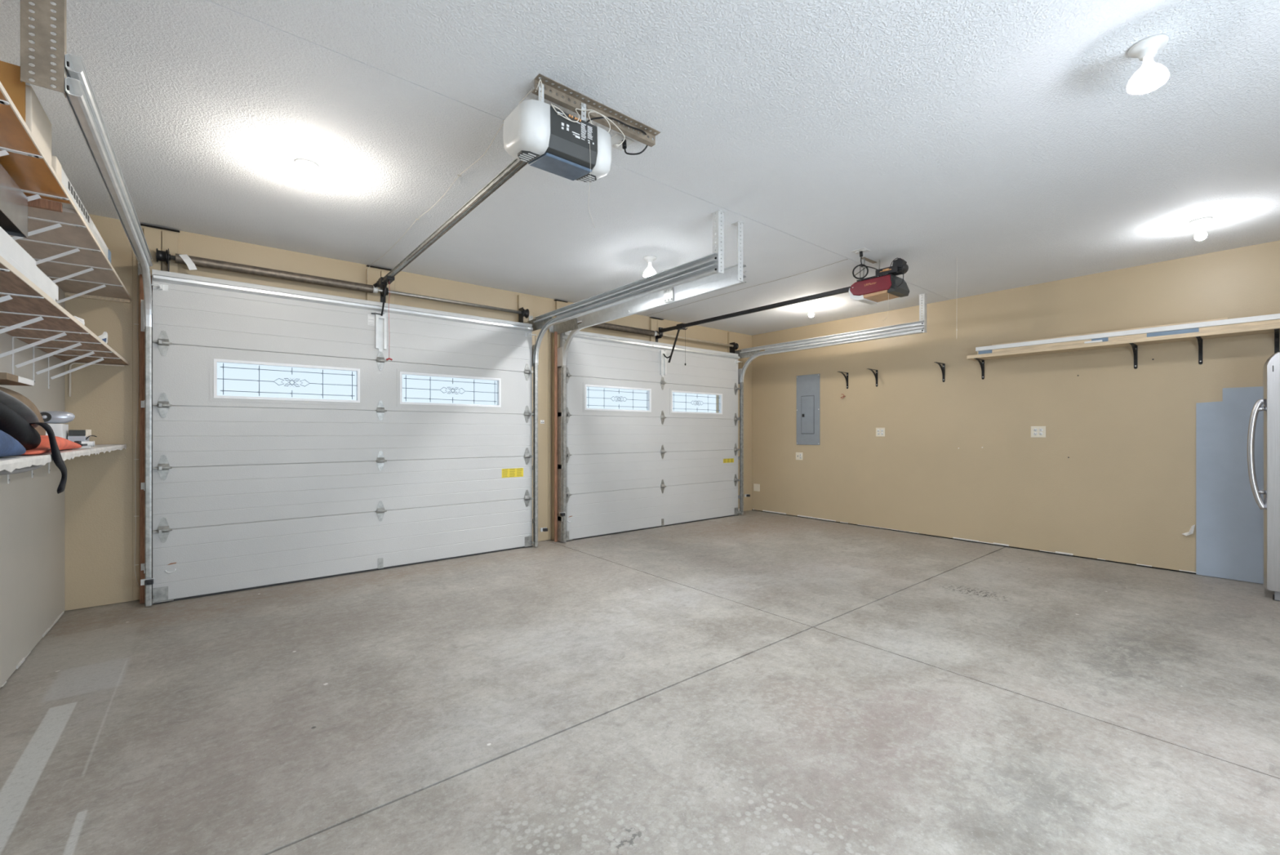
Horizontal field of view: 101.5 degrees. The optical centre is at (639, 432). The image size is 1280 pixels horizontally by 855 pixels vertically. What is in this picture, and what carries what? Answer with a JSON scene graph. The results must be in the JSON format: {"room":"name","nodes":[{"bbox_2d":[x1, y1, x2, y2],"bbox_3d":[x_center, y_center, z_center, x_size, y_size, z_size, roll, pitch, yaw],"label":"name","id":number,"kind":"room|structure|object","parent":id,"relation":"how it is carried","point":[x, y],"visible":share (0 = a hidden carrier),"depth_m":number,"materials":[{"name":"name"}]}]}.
{"room":"garage","nodes":[
{"label":"garage","id":0,"kind":"room"},
{"bbox_2d":[0,198,65,688],"bbox_3d":[-1.903,-0.153,0.944,0.150,2.806,7.168,0,0,-39],"label":"wall","id":1,"kind":"structure","parent":0,"point":[33,513],"depth_m":2.95,"materials":[{"name":"beige paint"}]},
{"bbox_2d":[0,146,42,158],"bbox_3d":[-2.245,-0.851,1.747,0.334,0.250,0.020,0,0,-39],"label":"shelf bracket","id":2,"kind":"object","parent":1,"relation":"attached to","point":[3,152],"visible":1,"depth_m":1.81,"materials":[{"name":"white metal"}]},
{"bbox_2d":[0,292,44,302],"bbox_3d":[-2.310,-0.384,1.816,0.322,0.222,0.020,0,0,-39],"label":"shelf bracket","id":3,"kind":"object","parent":1,"relation":"attached to","point":[8,296],"visible":1,"depth_m":1.86,"materials":[{"name":"white metal"}]},
{"bbox_2d":[1,611,63,686],"bbox_3d":[-3.243,1.236,2.710,0.006,0.016,2.300,0,0,-39],"label":"baseboard","id":4,"kind":"structure","parent":1,"relation":"attached to","point":[23,660],"depth_m":3.18,"materials":[{"name":"grey"}]},
{"bbox_2d":[0,311,69,333],"bbox_3d":[-2.590,-0.384,2.160,0.322,0.222,0.020,0,0,-39],"label":"shelf bracket","id":5,"kind":"object","parent":1,"relation":"attached to","point":[38,318],"visible":1,"depth_m":2.18,"materials":[{"name":"white metal"}]},
{"bbox_2d":[0,325,88,357],"bbox_3d":[-2.875,-0.384,2.509,0.322,0.222,0.020,0,0,-39],"label":"shelf bracket","id":6,"kind":"object","parent":1,"relation":"attached to","point":[34,344],"visible":1,"depth_m":2.50,"materials":[{"name":"white metal"}]},
{"bbox_2d":[21,189,68,201],"bbox_3d":[-2.518,-0.851,2.082,0.334,0.250,0.020,0,0,-39],"label":"shelf bracket","id":7,"kind":"object","parent":1,"relation":"attached to","point":[36,196],"visible":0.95,"depth_m":2.13,"materials":[{"name":"white metal"}]},
{"bbox_2d":[11,216,86,239],"bbox_3d":[-2.760,-0.851,2.378,0.334,0.250,0.020,0,0,-39],"label":"shelf bracket","id":8,"kind":"object","parent":1,"relation":"attached to","point":[58,224],"visible":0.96,"depth_m":2.40,"materials":[{"name":"white metal"}]},
{"bbox_2d":[12,336,101,374],"bbox_3d":[-3.114,-0.384,2.801,0.322,0.222,0.020,0,0,-39],"label":"shelf bracket","id":9,"kind":"object","parent":1,"relation":"attached to","point":[77,344],"visible":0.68,"depth_m":2.76,"materials":[{"name":"white metal"}]},
{"bbox_2d":[19,238,101,264],"bbox_3d":[-3.028,-0.851,2.706,0.334,0.250,0.020,0,0,-39],"label":"shelf bracket","id":10,"kind":"object","parent":1,"relation":"attached to","point":[77,248],"visible":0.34,"depth_m":2.71,"materials":[{"name":"white metal"}]},
{"bbox_2d":[0,444,126,475],"bbox_3d":[-2.668,0.114,2.253,0.318,0.059,3.866,0,0,-39],"label":"wall shelf","id":11,"kind":"object","parent":1,"relation":"attached to","point":[18,464],"visible":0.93,"depth_m":1.93,"materials":[{"name":"white wood"}]},
{"bbox_2d":[0,430,26,457],"bbox_3d":[-2.035,0.026,1.576,0.149,0.114,0.696,0,0,-39],"label":"jeans","id":12,"kind":"object","parent":11,"relation":"on","point":[9,446],"visible":1,"depth_m":1.70,"materials":[{"name":"blue fabric"}]},
{"bbox_2d":[0,401,40,449],"bbox_3d":[-2.133,-0.035,1.620,0.212,0.231,0.988,0,0,-37],"label":"bag","id":13,"kind":"object","parent":11,"relation":"on","point":[11,423],"visible":0.77,"depth_m":1.84,"materials":[{"name":"fabric"}]},
{"bbox_2d":[0,390,39,427],"bbox_3d":[-2.172,-0.102,1.630,0.210,0.178,1.043,0,0,-36],"label":"coat","id":14,"kind":"object","parent":13,"relation":"on","point":[22,409],"visible":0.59,"depth_m":1.92,"materials":[{"name":"fabric"}]},
{"bbox_2d":[0,386,45,435],"bbox_3d":[-2.720,-0.058,2.223,0.159,0.278,0.750,0,0,-39],"label":"bundle","id":15,"kind":"object","parent":11,"relation":"on","point":[40,429],"visible":0.27,"depth_m":2.34,"materials":[{"name":"fabric"}]},
{"bbox_2d":[0,372,33,386],"bbox_3d":[-2.622,-0.219,2.132,0.132,0.026,0.380,0,0,-39],"label":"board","id":16,"kind":"object","parent":15,"relation":"on","point":[6,379],"visible":1,"depth_m":2.16,"materials":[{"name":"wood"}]},
{"bbox_2d":[29,422,66,493],"bbox_3d":[-2.360,0.105,2.074,0.086,0.289,0.342,0,0,-39],"label":"strap","id":17,"kind":"object","parent":11,"relation":"hanging from","point":[56,455],"visible":0.95,"depth_m":2.07,"materials":[{"name":"fabric"}]},
{"bbox_2d":[22,435,81,454],"bbox_3d":[-2.624,0.048,2.313,0.134,0.071,1.120,0,0,-39],"label":"cloth","id":18,"kind":"object","parent":11,"relation":"on","point":[44,446],"visible":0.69,"depth_m":2.17,"materials":[{"name":"orange fabric"}]},
{"bbox_2d":[45,423,68,439],"bbox_3d":[-3.171,0.019,2.827,0.090,0.130,0.150,0,0,-39],"label":"box","id":19,"kind":"object","parent":11,"relation":"on","point":[61,430],"visible":0.3,"depth_m":2.79,"materials":[{"name":"cardboard"}]},
{"bbox_2d":[40,410,75,423],"bbox_3d":[-3.156,-0.082,2.828,0.135,0.068,0.078,0,0,-39],"label":"camcorder","id":20,"kind":"object","parent":19,"relation":"on","point":[48,416],"visible":0.82,"depth_m":2.81,"materials":[{"name":"silver metal"}]},
{"bbox_2d":[67,429,91,441],"bbox_3d":[-3.138,0.034,2.931,0.078,0.100,0.110,0,0,-39],"label":"box","id":21,"kind":"object","parent":11,"relation":"on","point":[73,435],"visible":0.71,"depth_m":2.89,"materials":[{"name":"grey plastic"}]},
{"bbox_2d":[79,440,94,448],"bbox_3d":[-3.031,0.066,2.838,0.100,0.038,0.070,0,0,-39],"label":"tube","id":22,"kind":"object","parent":11,"relation":"on","point":[90,443],"visible":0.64,"depth_m":2.85,"materials":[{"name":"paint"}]},
{"bbox_2d":[0,255,128,364],"bbox_3d":[-2.667,-0.505,2.255,0.322,0.019,3.866,0,0,-39],"label":"wall shelf","id":23,"kind":"object","parent":1,"relation":"attached to","point":[14,282],"visible":0.88,"depth_m":2.37,"materials":[{"name":"brown wood"}]},
{"bbox_2d":[0,248,55,301],"bbox_3d":[-2.017,-0.532,1.529,0.208,0.034,1.320,0,0,-39],"label":"board","id":24,"kind":"object","parent":23,"relation":"on","point":[2,254],"visible":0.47,"depth_m":1.77,"materials":[{"name":"paint"}]},
{"bbox_2d":[0,226,35,279],"bbox_3d":[-1.956,-0.588,1.417,0.240,0.076,1.070,0,0,-39],"label":"board","id":25,"kind":"object","parent":24,"relation":"on","point":[8,245],"visible":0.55,"depth_m":1.72,"materials":[{"name":"paint"}]},
{"bbox_2d":[0,163,27,237],"bbox_3d":[-2.417,-0.784,1.887,0.206,0.314,0.380,0,0,-39],"label":"box","id":26,"kind":"object","parent":25,"relation":"on","point":[13,202],"visible":1,"depth_m":1.97,"materials":[{"name":"cardboard"}]},
{"bbox_2d":[35,266,57,301],"bbox_3d":[-2.360,-0.581,2.021,0.097,0.062,0.365,0,0,-39],"label":"board","id":27,"kind":"object","parent":24,"relation":"on","point":[41,277],"visible":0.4,"depth_m":2.04,"materials":[{"name":"paint"}]},
{"bbox_2d":[97,331,107,343],"bbox_3d":[-3.071,-0.555,2.986,0.017,0.080,0.350,0,0,-39],"label":"paper bag","id":28,"kind":"object","parent":23,"relation":"on","point":[104,336],"visible":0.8,"depth_m":3.03,"materials":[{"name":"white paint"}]},
{"bbox_2d":[0,81,131,300],"bbox_3d":[-2.662,-0.967,2.259,0.335,0.053,3.866,0,0,-39],"label":"wall shelf","id":29,"kind":"object","parent":1,"relation":"attached to","point":[29,173],"visible":0.74,"depth_m":2.42,"materials":[{"name":"white wood"}]},
{"bbox_2d":[0,60,25,121],"bbox_3d":[-2.169,-1.103,1.647,0.307,0.220,0.010,0,0,-39],"label":"plywood panel","id":30,"kind":"object","parent":29,"relation":"on","point":[10,73],"visible":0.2,"depth_m":1.73,"materials":[{"name":"wood"}]},
{"bbox_2d":[25,84,51,164],"bbox_3d":[-2.266,-1.083,1.782,0.307,0.179,0.283,0,0,-39],"label":"storage box","id":31,"kind":"object","parent":29,"relation":"on","point":[37,120],"visible":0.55,"depth_m":1.83,"materials":[{"name":"white cardboard"}]},
{"bbox_2d":[50,155,111,262],"bbox_3d":[-2.719,-1.031,2.528,0.082,0.075,1.385,0,0,-39],"label":"board","id":32,"kind":"object","parent":29,"relation":"on","point":[55,164],"visible":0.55,"depth_m":2.32,"materials":[{"name":"beige wood"}]},
{"bbox_2d":[32,346,112,385],"bbox_3d":[-3.368,-0.384,3.113,0.322,0.222,0.020,0,0,-39],"label":"shelf bracket","id":33,"kind":"object","parent":1,"relation":"attached to","point":[33,347],"visible":0.9,"depth_m":3.07,"materials":[{"name":"white metal"}]},
{"bbox_2d":[33,257,112,283],"bbox_3d":[-3.291,-0.851,3.029,0.334,0.250,0.020,0,0,-39],"label":"shelf bracket","id":34,"kind":"object","parent":1,"relation":"attached to","point":[91,268],"visible":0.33,"depth_m":3.04,"materials":[{"name":"white metal"}]},
{"bbox_2d":[48,354,119,388],"bbox_3d":[-3.592,-0.384,3.387,0.322,0.222,0.020,0,0,-39],"label":"shelf bracket","id":35,"kind":"object","parent":1,"relation":"attached to","point":[101,358],"visible":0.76,"depth_m":3.35,"materials":[{"name":"white metal"}]},
{"bbox_2d":[47,275,122,303],"bbox_3d":[-3.578,-0.851,3.380,0.334,0.250,0.020,0,0,-39],"label":"shelf bracket","id":36,"kind":"object","parent":1,"relation":"attached to","point":[104,284],"visible":0.6,"depth_m":3.37,"materials":[{"name":"white metal"}]},
{"bbox_2d":[65,213,751,610],"bbox_3d":[-1.157,-0.155,6.080,7.500,2.802,0.150,0,0,-39],"label":"wall","id":37,"kind":"structure","parent":0,"point":[99,486],"depth_m":3.85,"materials":[{"name":"beige paint"}]},
{"bbox_2d":[68,362,124,396],"bbox_3d":[-3.887,-0.372,3.745,0.279,0.244,0.015,0,0,-39],"label":"shelf bracket","id":38,"kind":"object","parent":37,"relation":"attached to","point":[72,363],"visible":0.9,"depth_m":3.67,"materials":[{"name":"white metal"}]},
{"bbox_2d":[64,292,130,302],"bbox_3d":[-3.881,-0.965,3.748,0.326,0.022,0.019,0,0,-39],"label":"cleat","id":39,"kind":"object","parent":37,"relation":"attached to","point":[67,294],"visible":1,"depth_m":3.75,"materials":[{"name":"brown wood"}]},
{"bbox_2d":[132,249,139,599],"bbox_3d":[-3.713,-0.100,3.877,0.053,2.501,0.010,0,0,-39],"label":"door frame","id":40,"kind":"structure","parent":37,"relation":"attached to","point":[137,324],"depth_m":3.87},
{"bbox_2d":[139,274,151,604],"bbox_3d":[-3.591,0.048,3.915,0.215,2.397,0.127,0,0,-39],"label":"trim","id":41,"kind":"structure","parent":37,"relation":"attached to","point":[141,287],"depth_m":3.80,"materials":[{"name":"brown wood"}]},
{"bbox_2d":[143,226,161,275],"bbox_3d":[-3.655,-1.339,3.923,0.095,0.367,0.034,0,0,-39],"label":"trim","id":42,"kind":"structure","parent":37,"relation":"attached to","point":[153,237],"depth_m":3.92,"materials":[{"name":"beige paint"}]},
{"bbox_2d":[139,222,179,232],"bbox_3d":[-3.622,-1.543,3.949,0.220,0.005,0.036,0,0,-39],"label":"trim","id":43,"kind":"structure","parent":37,"relation":"attached to","point":[142,224],"depth_m":3.95,"materials":[{"name":"black metal"}]},
{"bbox_2d":[162,231,177,272],"bbox_3d":[-3.581,-1.339,3.986,0.090,0.367,0.030,0,0,-39],"label":"trim","id":44,"kind":"structure","parent":37,"relation":"attached to","point":[170,240],"depth_m":3.98,"materials":[{"name":"beige paint"}]},
{"bbox_2d":[155,248,528,322],"bbox_3d":[-2.415,-1.277,4.827,3.020,0.190,0.129,0,0,-39],"label":"spring","id":45,"kind":"object","parent":37,"relation":"attached to","point":[192,262],"visible":0.99,"depth_m":4.39,"materials":[{"name":"metal"}]},
{"bbox_2d":[366,268,380,302],"bbox_3d":[-2.485,-1.335,4.877,0.115,0.360,0.034,0,0,-39],"label":"trim","id":46,"kind":"structure","parent":37,"relation":"attached to","point":[373,275],"depth_m":4.86,"materials":[{"name":"beige paint"}]},
{"bbox_2d":[380,271,395,304],"bbox_3d":[-2.390,-1.335,4.955,0.120,0.360,0.034,0,0,-39],"label":"trim","id":47,"kind":"structure","parent":37,"relation":"attached to","point":[391,297],"depth_m":4.96,"materials":[{"name":"beige paint"}]},
{"bbox_2d":[517,294,532,323],"bbox_3d":[-1.286,-1.340,5.856,0.170,0.370,0.034,0,0,-39],"label":"trim","id":48,"kind":"structure","parent":37,"relation":"attached to","point":[524,301],"depth_m":5.84,"materials":[{"name":"beige paint"}]},
{"bbox_2d":[532,330,535,544],"bbox_3d":[-1.286,0.048,5.796,0.215,2.397,0.127,0,0,-39],"label":"trim","id":49,"kind":"structure","parent":37,"relation":"attached to","point":[533,331],"depth_m":5.79,"materials":[{"name":"beige paint"}]},
{"bbox_2d":[548,328,551,539],"bbox_3d":[-1.046,-0.055,6.065,0.037,2.590,0.014,0,0,-39],"label":"trim","id":50,"kind":"structure","parent":37,"relation":"attached to","point":[549,332],"depth_m":6.06,"materials":[{"name":"beige paint"}]},
{"bbox_2d":[551,331,559,542],"bbox_3d":[-0.925,0.048,6.090,0.175,2.397,0.127,0,0,-39],"label":"trim","id":51,"kind":"structure","parent":37,"relation":"attached to","point":[552,334],"depth_m":6.05,"materials":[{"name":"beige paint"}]},
{"bbox_2d":[555,300,567,317],"bbox_3d":[-0.926,-1.345,6.149,0.140,0.380,0.034,0,0,-39],"label":"trim","id":52,"kind":"structure","parent":37,"relation":"attached to","point":[558,304],"depth_m":6.12,"materials":[{"name":"beige paint"}]},
{"bbox_2d":[649,318,657,342],"bbox_3d":[0.182,-1.340,7.053,0.110,0.370,0.034,0,0,-39],"label":"trim","id":53,"kind":"structure","parent":37,"relation":"attached to","point":[653,322],"depth_m":7.03,"materials":[{"name":"beige paint"}]},
{"bbox_2d":[577,321,738,353],"bbox_3d":[0.279,-1.277,7.030,3.060,0.190,0.122,0,0,-39],"label":"spring","id":54,"kind":"object","parent":37,"relation":"attached to","point":[733,345],"visible":0.71,"depth_m":6.85,"materials":[{"name":"metal"}]},
{"bbox_2d":[657,320,662,342],"bbox_3d":[0.267,-1.340,7.123,0.100,0.370,0.034,0,0,-39],"label":"trim","id":55,"kind":"structure","parent":37,"relation":"attached to","point":[660,322],"depth_m":7.10,"materials":[{"name":"beige paint"}]},
{"bbox_2d":[727,332,735,352],"bbox_3d":[1.406,-1.345,8.052,0.140,0.380,0.034,0,0,-39],"label":"trim","id":56,"kind":"structure","parent":37,"relation":"attached to","point":[731,335],"depth_m":8.02,"materials":[{"name":"beige paint"}]},
{"bbox_2d":[0,510,1279,854],"bbox_3d":[1.061,1.310,3.361,7.800,0.120,7.168,0,0,-39],"label":"floor","id":57,"kind":"structure","parent":0,"point":[753,682],"depth_m":2.38,"materials":[{"name":"concrete"}]},
{"bbox_2d":[1247,351,1279,600],"bbox_3d":[5.100,0.325,3.841,0.603,1.850,0.824,0,0,-39],"label":"refrigerator","id":58,"kind":"object","parent":57,"relation":"on","point":[1270,503],"visible":1,"depth_m":3.88,"materials":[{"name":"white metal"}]},
{"bbox_2d":[0,0,1279,335],"bbox_3d":[1.061,-1.606,3.361,7.800,0.100,7.168,0,0,-39],"label":"ceiling","id":59,"kind":"structure","parent":0,"point":[982,146],"depth_m":2.74,"materials":[{"name":"white paint"}]},
{"bbox_2d":[20,0,152,606],"bbox_3d":[-2.798,-0.159,2.788,0.138,2.794,2.804,0,0,-39],"label":"door track","id":60,"kind":"object","parent":59,"relation":"hanging from","point":[71,75],"visible":1,"depth_m":1.98,"materials":[{"name":"metal"}]},
{"bbox_2d":[140,577,155,585],"bbox_3d":[-3.482,1.060,3.699,0.075,0.040,0.065,0,0,-39],"label":"sensor","id":61,"kind":"object","parent":60,"relation":"attached to","point":[143,581],"visible":1,"depth_m":3.69,"materials":[{"name":"black plastic"}]},
{"bbox_2d":[151,269,536,604],"bbox_3d":[-2.354,0.031,4.752,3.102,2.436,0.122,0,0,-39],"label":"door","id":62,"kind":"structure","parent":60,"relation":"attached to","point":[246,495],"depth_m":4.48,"materials":[{"name":"white metal"}]},
{"bbox_2d":[294,158,319,190],"bbox_3d":[-1.929,-1.482,3.029,0.120,0.148,0.120,0,0,-39],"label":"ceiling lamp","id":63,"kind":"object","parent":59,"relation":"attached to","point":[307,166],"visible":1,"depth_m":3.01,"materials":[{"name":"white plastic"}]},
{"bbox_2d":[367,88,533,272],"bbox_3d":[-1.473,-1.484,3.595,0.067,0.147,3.234,0,0,-39],"label":"wire","id":64,"kind":"object","parent":59,"relation":"attached to","point":[532,88],"visible":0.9,"depth_m":3.19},
{"bbox_2d":[531,73,660,146],"bbox_3d":[-0.188,-1.467,2.516,0.700,0.178,0.073,0,0,-39],"label":"bracket","id":65,"kind":"object","parent":59,"relation":"attached to","point":[558,100],"visible":0.8,"depth_m":2.47,"materials":[{"name":"metal"}]},
{"bbox_2d":[371,98,611,359],"bbox_3d":[-1.311,-1.000,3.540,0.466,0.770,3.286,0,0,-39],"label":"garage door opener","id":66,"kind":"object","parent":65,"relation":"hanging from","point":[535,134],"visible":1,"depth_m":2.31,"materials":[{"name":"grey plastic"}]},
{"bbox_2d":[557,111,594,144],"bbox_3d":[-0.280,-1.328,2.289,0.187,0.080,0.002,0,0,-39],"label":"print","id":67,"kind":"object","parent":66,"relation":"attached to","point":[581,131],"depth_m":2.29,"materials":[{"name":"white paint"}]},
{"bbox_2d":[535,79,625,145],"bbox_3d":[-0.256,-1.447,2.389,0.421,0.199,0.146,0,0,-39],"label":"wire","id":68,"kind":"object","parent":65,"relation":"hanging from","point":[593,111],"visible":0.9,"depth_m":2.36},
{"bbox_2d":[611,133,634,150],"bbox_3d":[-0.110,-1.552,2.801,0.116,0.008,0.116,0,0,-39],"label":"outlet","id":69,"kind":"object","parent":59,"relation":"attached to","point":[617,139],"visible":0.82,"depth_m":2.79,"materials":[{"name":"white plastic"}]},
{"bbox_2d":[586,116,648,155],"bbox_3d":[-0.106,-1.465,2.572,0.152,0.171,0.464,0,0,24],"label":"power cord","id":70,"kind":"object","parent":69,"relation":"hanging from","point":[624,144],"visible":0.73,"depth_m":2.65,"materials":[{"name":"black plastic"}]},
{"bbox_2d":[528,209,724,546],"bbox_3d":[-0.341,-0.160,4.762,0.099,2.794,2.852,0,0,-39],"label":"door track","id":71,"kind":"object","parent":59,"relation":"hanging from","point":[709,264],"visible":1,"depth_m":4.53,"materials":[{"name":"silver metal"}]},
{"bbox_2d":[549,220,746,542],"bbox_3d":[-0.122,-0.160,4.965,0.099,2.794,2.814,0,0,-39],"label":"door track","id":72,"kind":"object","parent":59,"relation":"hanging from","point":[732,276],"visible":0.98,"depth_m":5.27,"materials":[{"name":"silver metal"}]},
{"bbox_2d":[560,330,742,541],"bbox_3d":[0.308,0.031,6.923,3.112,2.436,0.122,0,0,-39],"label":"door","id":73,"kind":"structure","parent":72,"relation":"attached to","point":[625,473],"depth_m":6.75,"materials":[{"name":"white metal"}]},
{"bbox_2d":[643,255,656,277],"bbox_3d":[0.089,-1.468,4.653,0.126,0.175,0.126,0,0,-39],"label":"ceiling lamp","id":74,"kind":"object","parent":59,"relation":"attached to","point":[650,270],"visible":0.73,"depth_m":4.62,"materials":[{"name":"white plastic"}]},
{"bbox_2d":[646,258,847,315],"bbox_3d":[0.988,-1.549,5.819,0.044,0.012,2.871,0,0,-38],"label":"wire","id":75,"kind":"object","parent":59,"relation":"attached to","point":[846,259],"visible":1,"depth_m":5.52,"materials":[{"name":"metal"}]},
{"bbox_2d":[658,257,909,365],"bbox_3d":[1.266,-1.201,5.677,0.281,0.710,3.233,0,0,-39],"label":"garage door opener","id":76,"kind":"object","parent":59,"relation":"hanging from","point":[886,285],"visible":0.99,"depth_m":4.65,"materials":[{"name":"red plastic"}]},
{"bbox_2d":[805,303,816,317],"bbox_3d":[2.091,-1.482,6.387,0.120,0.148,0.120,0,0,-39],"label":"ceiling lamp","id":77,"kind":"object","parent":59,"relation":"attached to","point":[811,306],"visible":1,"depth_m":6.36,"materials":[{"name":"white plastic"}]},
{"bbox_2d":[734,293,927,515],"bbox_3d":[2.313,-0.160,6.951,0.099,2.794,2.814,0,0,-39],"label":"door track","id":78,"kind":"object","parent":59,"relation":"hanging from","point":[919,326],"visible":0.94,"depth_m":6.94,"materials":[{"name":"silver metal"}]},
{"bbox_2d":[851,247,870,253],"bbox_3d":[1.890,-1.552,4.478,0.116,0.008,0.116,0,0,-39],"label":"outlet","id":79,"kind":"object","parent":59,"relation":"attached to","point":[863,249],"visible":1,"depth_m":4.47,"materials":[{"name":"white plastic"}]},
{"bbox_2d":[852,251,879,279],"bbox_3d":[1.975,-1.447,4.548,0.195,0.205,0.151,0,0,-3],"label":"power cord","id":80,"kind":"object","parent":79,"relation":"hanging from","point":[861,264],"visible":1,"depth_m":4.57,"materials":[{"name":"black plastic"}]},
{"bbox_2d":[1125,33,1169,94],"bbox_3d":[2.035,-1.468,2.097,0.136,0.176,0.126,0,0,-39],"label":"ceiling lamp","id":81,"kind":"object","parent":59,"relation":"attached to","point":[1151,75],"visible":1,"depth_m":2.08,"materials":[{"name":"white plastic"}]},
{"bbox_2d":[1188,216,1213,240],"bbox_3d":[4.108,-1.482,3.831,0.120,0.148,0.120,0,0,-39],"label":"ceiling lamp","id":82,"kind":"object","parent":59,"relation":"attached to","point":[1201,234],"visible":1,"depth_m":3.81,"materials":[{"name":"white plastic"}]},
{"bbox_2d":[751,240,1279,573],"bbox_3d":[4.025,-0.153,5.779,0.150,2.806,7.168,0,0,-39],"label":"wall","id":83,"kind":"structure","parent":0,"point":[1125,491],"depth_m":5.56,"materials":[{"name":"beige paint"}]},
{"bbox_2d":[753,483,759,491],"bbox_3d":[1.856,0.876,8.313,0.006,0.115,0.118,0,0,-39],"label":"blank wall plate","id":84,"kind":"object","parent":83,"relation":"attached to","point":[756,486],"visible":1,"depth_m":8.30,"materials":[{"name":"beige plastic"}]},
{"bbox_2d":[795,452,802,459],"bbox_3d":[2.346,0.350,7.709,0.010,0.112,0.118,0,0,-39],"label":"wall outlet","id":85,"kind":"object","parent":83,"relation":"attached to","point":[798,455],"visible":1,"depth_m":7.71,"materials":[{"name":"beige plastic"}]},
{"bbox_2d":[796,373,819,444],"bbox_3d":[2.435,-0.329,7.591,0.022,1.018,0.385,0,0,-39],"label":"breaker panel","id":86,"kind":"object","parent":83,"relation":"attached to","point":[807,385],"visible":1,"depth_m":7.58,"materials":[{"name":"grey metal"}]},
{"bbox_2d":[866,368,877,386],"bbox_3d":[2.991,-0.703,6.735,0.242,0.218,0.026,0,0,-39],"label":"bracket","id":87,"kind":"object","parent":83,"relation":"attached to","point":[873,372],"visible":1,"depth_m":6.80,"materials":[{"name":"black metal"}]},
{"bbox_2d":[875,427,884,435],"bbox_3d":[3.112,-0.004,6.772,0.009,0.112,0.118,0,0,-39],"label":"wall outlet","id":88,"kind":"object","parent":83,"relation":"attached to","point":[879,431],"visible":1,"depth_m":6.77,"materials":[{"name":"beige plastic"}]},
{"bbox_2d":[933,361,945,382],"bbox_3d":[3.500,-0.703,6.112,0.242,0.218,0.026,0,0,-39],"label":"shelf bracket","id":89,"kind":"object","parent":83,"relation":"attached to","point":[943,366],"visible":1,"depth_m":6.18,"materials":[{"name":"black metal"}]},
{"bbox_2d":[753,508,1195,573],"bbox_3d":[3.461,1.227,6.347,0.006,0.017,5.220,0,0,-39],"label":"baseboard","id":90,"kind":"structure","parent":83,"relation":"attached to","point":[1057,552],"depth_m":5.95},
{"bbox_2d":[974,357,984,379],"bbox_3d":[3.758,-0.703,5.795,0.242,0.218,0.026,0,0,-39],"label":"shelf bracket","id":91,"kind":"object","parent":83,"relation":"attached to","point":[982,362],"visible":1,"depth_m":5.86,"materials":[{"name":"black metal"}]},
{"bbox_2d":[1031,426,1045,437],"bbox_3d":[4.169,-0.006,5.476,0.009,0.118,0.128,0,0,-39],"label":"wall outlet","id":92,"kind":"object","parent":83,"relation":"attached to","point":[1036,431],"visible":1,"depth_m":5.47,"materials":[{"name":"beige plastic"}]},
{"bbox_2d":[966,323,1279,360],"bbox_3d":[4.637,-0.831,4.715,0.243,0.037,2.945,0,0,-39],"label":"wall shelf","id":93,"kind":"object","parent":83,"relation":"attached to","point":[1270,328],"visible":0.97,"depth_m":4.75,"materials":[{"name":"brown wood"}]},
{"bbox_2d":[975,313,1279,354],"bbox_3d":[4.659,-0.892,4.701,0.223,0.082,2.835,0,0,-39],"label":"board","id":94,"kind":"object","parent":93,"relation":"on","point":[1274,321],"depth_m":4.74,"materials":[{"name":"white wood"}]},
{"bbox_2d":[991,317,1228,345],"bbox_3d":[4.396,-0.922,5.045,0.130,0.064,1.700,0,0,-39],"label":"board","id":95,"kind":"object","parent":94,"relation":"on","point":[1224,317],"visible":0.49,"depth_m":4.87,"materials":[{"name":"white wood"}]},
{"bbox_2d":[1146,327,1199,337],"bbox_3d":[4.637,-0.870,4.558,0.001,0.035,0.320,0,0,-39],"label":"wrap","id":96,"kind":"object","parent":94,"relation":"attached to","point":[1191,330],"visible":1,"depth_m":4.55,"materials":[{"name":"white plastic"}]},
{"bbox_2d":[1128,342,1137,368],"bbox_3d":[4.551,-0.703,4.824,0.242,0.218,0.026,0,0,-39],"label":"shelf bracket","id":97,"kind":"object","parent":83,"relation":"attached to","point":[1135,347],"visible":1,"depth_m":4.89,"materials":[{"name":"black metal"}]},
{"bbox_2d":[1182,524,1195,535],"bbox_3d":[4.848,0.862,4.623,0.082,0.106,0.030,0,0,42],"label":"paper","id":98,"kind":"object","parent":83,"relation":"attached to","point":[1191,531],"visible":1,"depth_m":4.61,"materials":[{"name":"white paper"}]},
{"bbox_2d":[1195,336,1202,364],"bbox_3d":[4.814,-0.703,4.501,0.242,0.218,0.026,0,0,-39],"label":"shelf bracket","id":99,"kind":"object","parent":83,"relation":"attached to","point":[1199,338],"visible":1,"depth_m":4.56,"materials":[{"name":"black metal"}]},
{"bbox_2d":[1195,386,1262,583],"bbox_3d":[5.130,0.434,4.295,0.012,1.624,0.771,0,0,-39],"label":"board","id":100,"kind":"object","parent":83,"relation":"attached to","point":[1229,519],"visible":0.73,"depth_m":4.45,"materials":[{"name":"grey metal"}]},
{"bbox_2d":[1274,328,1279,353],"bbox_3d":[5.082,-0.703,4.173,0.242,0.218,0.026,0,0,-39],"label":"shelf bracket","id":101,"kind":"object","parent":83,"relation":"attached to","point":[1276,331],"visible":0.77,"depth_m":4.22,"materials":[{"name":"black metal"}]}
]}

